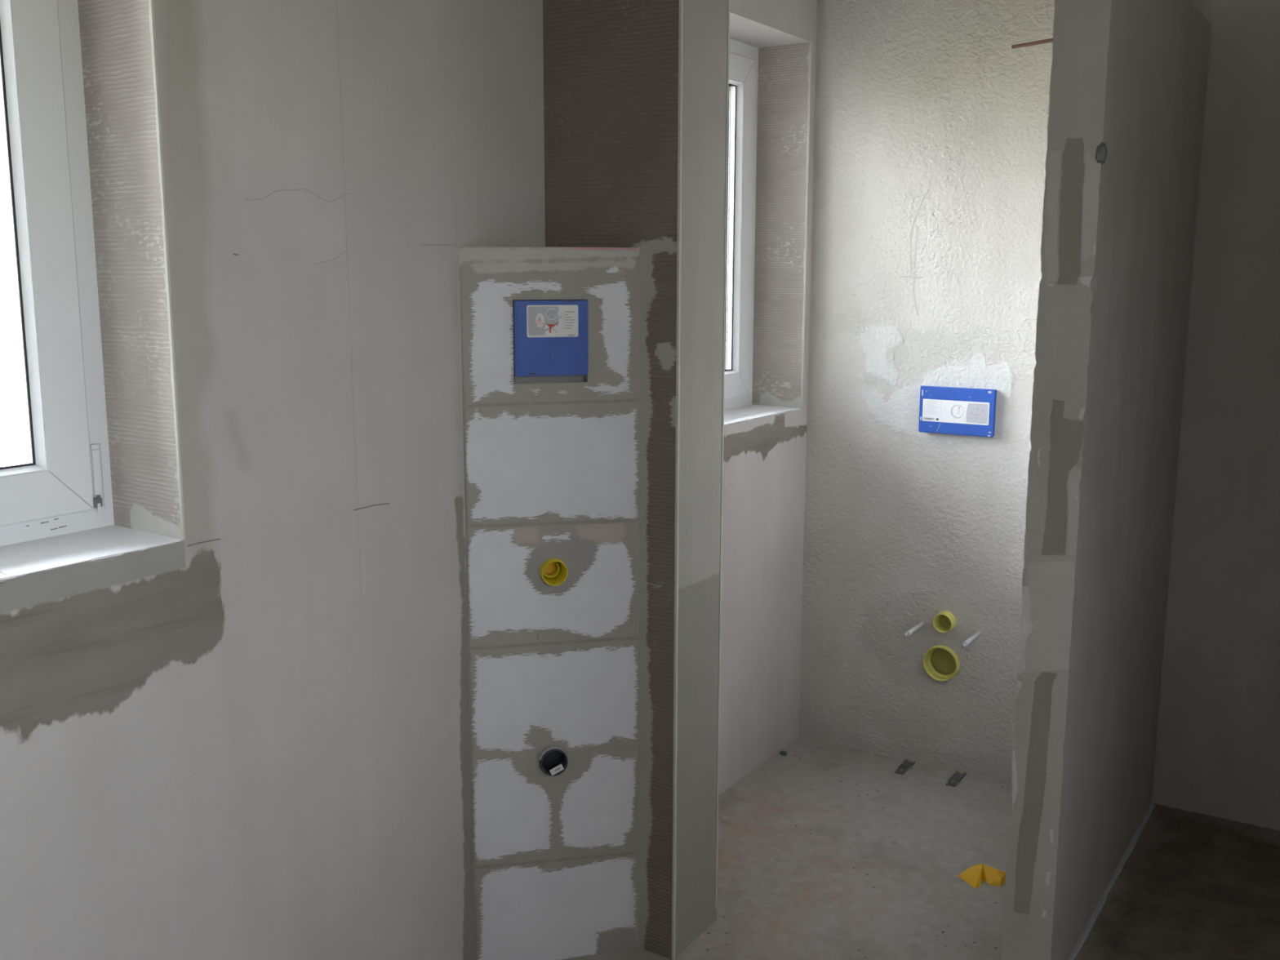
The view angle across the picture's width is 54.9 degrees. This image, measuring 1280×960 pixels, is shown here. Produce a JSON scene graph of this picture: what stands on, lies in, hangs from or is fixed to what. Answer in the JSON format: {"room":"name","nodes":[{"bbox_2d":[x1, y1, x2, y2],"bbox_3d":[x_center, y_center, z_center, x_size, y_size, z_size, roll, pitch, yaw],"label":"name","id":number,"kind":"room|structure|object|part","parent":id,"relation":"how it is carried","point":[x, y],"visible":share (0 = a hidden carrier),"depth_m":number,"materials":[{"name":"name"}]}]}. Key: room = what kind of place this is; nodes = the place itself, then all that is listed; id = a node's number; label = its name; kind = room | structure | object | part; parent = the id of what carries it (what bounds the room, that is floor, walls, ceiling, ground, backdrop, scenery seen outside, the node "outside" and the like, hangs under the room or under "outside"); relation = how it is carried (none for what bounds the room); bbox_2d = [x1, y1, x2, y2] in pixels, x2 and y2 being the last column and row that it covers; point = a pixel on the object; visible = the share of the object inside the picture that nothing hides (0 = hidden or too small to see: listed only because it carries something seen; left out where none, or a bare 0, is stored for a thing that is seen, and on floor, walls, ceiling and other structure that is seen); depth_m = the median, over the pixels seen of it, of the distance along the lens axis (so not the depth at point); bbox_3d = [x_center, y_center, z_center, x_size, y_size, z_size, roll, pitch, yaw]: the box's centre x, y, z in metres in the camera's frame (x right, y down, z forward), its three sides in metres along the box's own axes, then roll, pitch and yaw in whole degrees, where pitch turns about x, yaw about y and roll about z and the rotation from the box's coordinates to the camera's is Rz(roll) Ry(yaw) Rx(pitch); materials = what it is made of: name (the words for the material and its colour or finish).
{"room":"building under construction","nodes":[
{"label":"building under construction","id":0,"kind":"room"},
{"bbox_2d":[0,0,817,959],"bbox_3d":[-1.134,-0.006,1.510,0.289,2.500,6.500,6,11,32],"label":"wall","id":1,"kind":"structure","parent":0,"point":[245,736],"depth_m":2.12,"materials":[{"name":"grey paint"}]},
{"bbox_2d":[0,0,182,580],"bbox_3d":[-1.100,-0.375,1.475,0.259,1.090,1.066,6,11,32],"label":"window","id":2,"kind":"structure","parent":1,"relation":"in","point":[56,509],"depth_m":1.90,"materials":[{"name":"white plastic"}]},
{"bbox_3d":[-1.164,-0.382,1.516,0.004,0.840,0.813,6,11,32],"label":"glass pane","id":3,"kind":"part","parent":2,"relation":"part of","materials":[{"name":"clear glass"}]},
{"bbox_3d":[-1.165,-0.382,1.516,0.050,1.010,0.983,6,11,32],"label":"sash","id":4,"kind":"part","parent":2,"relation":"part of","materials":[{"name":"white plastic"}]},
{"bbox_3d":[-1.182,-0.384,1.526,0.066,1.090,1.066,6,11,32],"label":"frame","id":5,"kind":"part","parent":2,"relation":"part of","materials":[{"name":"white plastic"}]},
{"bbox_3d":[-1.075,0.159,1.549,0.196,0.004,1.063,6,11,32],"label":"sill","id":6,"kind":"part","parent":2,"relation":"part of","materials":[{"name":"white stone"}]},
{"bbox_2d":[724,38,799,425],"bbox_3d":[0.118,-0.690,3.352,0.241,1.090,1.065,6,11,32],"label":"window","id":7,"kind":"structure","parent":1,"relation":"in","point":[743,57],"depth_m":3.73,"materials":[{"name":"white plastic"}]},
{"bbox_3d":[0.062,-0.696,3.387,0.004,0.840,0.812,6,11,32],"label":"glass pane","id":8,"kind":"part","parent":7,"relation":"part of","materials":[{"name":"clear glass"}]},
{"bbox_3d":[0.062,-0.697,3.388,0.050,1.010,0.982,6,11,32],"label":"sash","id":9,"kind":"part","parent":7,"relation":"part of","materials":[{"name":"white plastic"}]},
{"bbox_3d":[0.044,-0.698,3.398,0.066,1.090,1.065,6,11,32],"label":"frame","id":10,"kind":"part","parent":7,"relation":"part of","materials":[{"name":"white plastic"}]},
{"bbox_3d":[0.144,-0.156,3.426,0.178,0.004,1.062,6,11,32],"label":"sill","id":11,"kind":"part","parent":7,"relation":"part of","materials":[{"name":"white stone"}]},
{"bbox_2d":[459,246,639,959],"bbox_3d":[-0.179,0.297,2.591,0.240,1.546,0.280,6,11,32],"label":"wall","id":12,"kind":"structure","parent":0,"point":[551,463],"depth_m":2.59,"materials":[{"name":"white concrete"}]},
{"bbox_2d":[513,300,588,376],"bbox_3d":[-0.182,-0.288,2.500,0.152,0.151,0.034,-3,10,-17],"label":"cover","id":13,"kind":"object","parent":12,"relation":"attached to","point":[551,336],"visible":1,"depth_m":2.48,"materials":[{"name":"blue plastic"}]},
{"bbox_2d":[528,306,575,335],"bbox_3d":[-0.176,-0.320,2.479,0.099,0.057,0.001,-3,10,-17],"label":"print","id":14,"kind":"object","parent":13,"relation":"attached to","point":[539,317],"depth_m":2.47},
{"bbox_2d":[537,744,568,776],"bbox_3d":[-0.193,0.595,2.661,0.068,0.068,0.077,-3,10,-17],"label":"drain pipe","id":15,"kind":"object","parent":12,"relation":"attached to","point":[553,760],"visible":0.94,"depth_m":2.64,"materials":[{"name":"grey plastic"}]},
{"bbox_2d":[539,558,568,586],"bbox_3d":[-0.186,0.188,2.590,0.058,0.058,0.074,-3,10,-17],"label":"pipe","id":16,"kind":"object","parent":12,"relation":"attached to","point":[553,571],"visible":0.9,"depth_m":2.59,"materials":[{"name":"yellow plastic"}]},
{"bbox_2d":[542,0,729,959],"bbox_3d":[-0.009,-0.202,2.687,0.334,2.500,0.202,6,11,32],"label":"wall","id":17,"kind":"structure","parent":0,"point":[636,92],"depth_m":2.57,"materials":[{"name":"grey paint"}]},
{"bbox_2d":[561,737,1279,959],"bbox_3d":[0.002,1.477,0.859,2.632,0.200,6.220,6,11,32],"label":"floor","id":18,"kind":"structure","parent":0,"point":[826,851],"depth_m":3.11,"materials":[{"name":"concrete"}]},
{"bbox_2d":[779,744,786,755],"bbox_3d":[0.452,0.848,3.881,0.024,0.032,0.024,6,11,32],"label":"screw","id":19,"kind":"object","parent":18,"relation":"on","point":[783,752],"visible":1,"depth_m":3.88,"materials":[{"name":"grey metal"}]},
{"bbox_2d":[894,759,915,774],"bbox_3d":[0.811,0.877,3.775,0.028,0.011,0.100,6,11,32],"label":"bracket","id":20,"kind":"object","parent":18,"relation":"on","point":[903,768],"visible":1,"depth_m":3.77,"materials":[{"name":"metal"}]},
{"bbox_2d":[945,770,965,786],"bbox_3d":[0.945,0.892,3.689,0.028,0.011,0.103,6,11,32],"label":"bracket","id":21,"kind":"object","parent":18,"relation":"on","point":[957,777],"visible":1,"depth_m":3.68,"materials":[{"name":"metal"}]},
{"bbox_2d":[957,863,1005,888],"bbox_3d":[0.852,0.986,3.079,0.114,0.030,0.094,6,11,32],"label":"scrap","id":22,"kind":"object","parent":18,"relation":"on","point":[974,875],"visible":0.94,"depth_m":3.08,"materials":[{"name":"yellow plastic"}]},
{"bbox_2d":[799,0,1279,831],"bbox_3d":[1.601,-0.312,3.357,2.900,2.500,0.366,6,11,32],"label":"wall","id":23,"kind":"structure","parent":0,"point":[931,137],"depth_m":3.53,"materials":[{"name":"paint"}]},
{"bbox_2d":[903,621,924,637],"bbox_3d":[0.823,0.444,3.689,0.016,0.016,0.170,6,11,32],"label":"bolt","id":24,"kind":"object","parent":23,"relation":"attached to","point":[908,633],"visible":1,"depth_m":3.67,"materials":[{"name":"metal"}]},
{"bbox_2d":[923,644,959,681],"bbox_3d":[0.926,0.548,3.748,0.109,0.109,0.090,6,11,32],"label":"pipe","id":25,"kind":"object","parent":23,"relation":"attached to","point":[940,663],"visible":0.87,"depth_m":3.76,"materials":[{"name":"yellow plastic"}]},
{"bbox_2d":[933,610,955,632],"bbox_3d":[0.925,0.421,3.711,0.064,0.064,0.098,6,11,32],"label":"pipe","id":26,"kind":"object","parent":23,"relation":"attached to","point":[944,621],"visible":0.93,"depth_m":3.70,"materials":[{"name":"yellow plastic"}]},
{"bbox_2d":[918,385,996,437],"bbox_3d":[0.921,-0.201,3.582,0.222,0.137,0.021,6,11,32],"label":"flush plate cover","id":27,"kind":"object","parent":23,"relation":"attached to","point":[968,411],"visible":1,"depth_m":3.57,"materials":[{"name":"blue plastic"}]},
{"bbox_2d":[924,400,988,424],"bbox_3d":[0.914,-0.195,3.574,0.189,0.061,0.001,6,11,32],"label":"print","id":28,"kind":"object","parent":27,"relation":"attached to","point":[935,412],"depth_m":3.57},
{"bbox_2d":[960,631,981,648],"bbox_3d":[0.968,0.463,3.598,0.016,0.016,0.170,6,11,32],"label":"bolt","id":29,"kind":"object","parent":23,"relation":"attached to","point":[971,638],"visible":1,"depth_m":3.58,"materials":[{"name":"metal"}]},
{"bbox_2d":[1000,0,1211,959],"bbox_3d":[1.124,-0.049,2.905,0.112,2.130,1.144,6,11,32],"label":"wall","id":30,"kind":"structure","parent":0,"point":[1129,77],"depth_m":2.57,"materials":[{"name":"paint"}]},
{"bbox_2d":[1011,38,1053,48],"bbox_3d":[1.151,-1.154,3.193,0.381,0.036,0.016,7,12,35],"label":"rod","id":31,"kind":"object","parent":30,"relation":"attached to","point":[1050,40],"visible":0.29,"depth_m":3.27,"materials":[{"name":"brown wood"}]},
{"bbox_2d":[1067,804,1155,959],"bbox_3d":[1.167,1.003,3.056,0.013,0.006,1.100,6,11,32],"label":"trim","id":32,"kind":"structure","parent":30,"relation":"attached to","point":[1086,930],"depth_m":3.04,"materials":[{"name":"plastic"}]}
]}

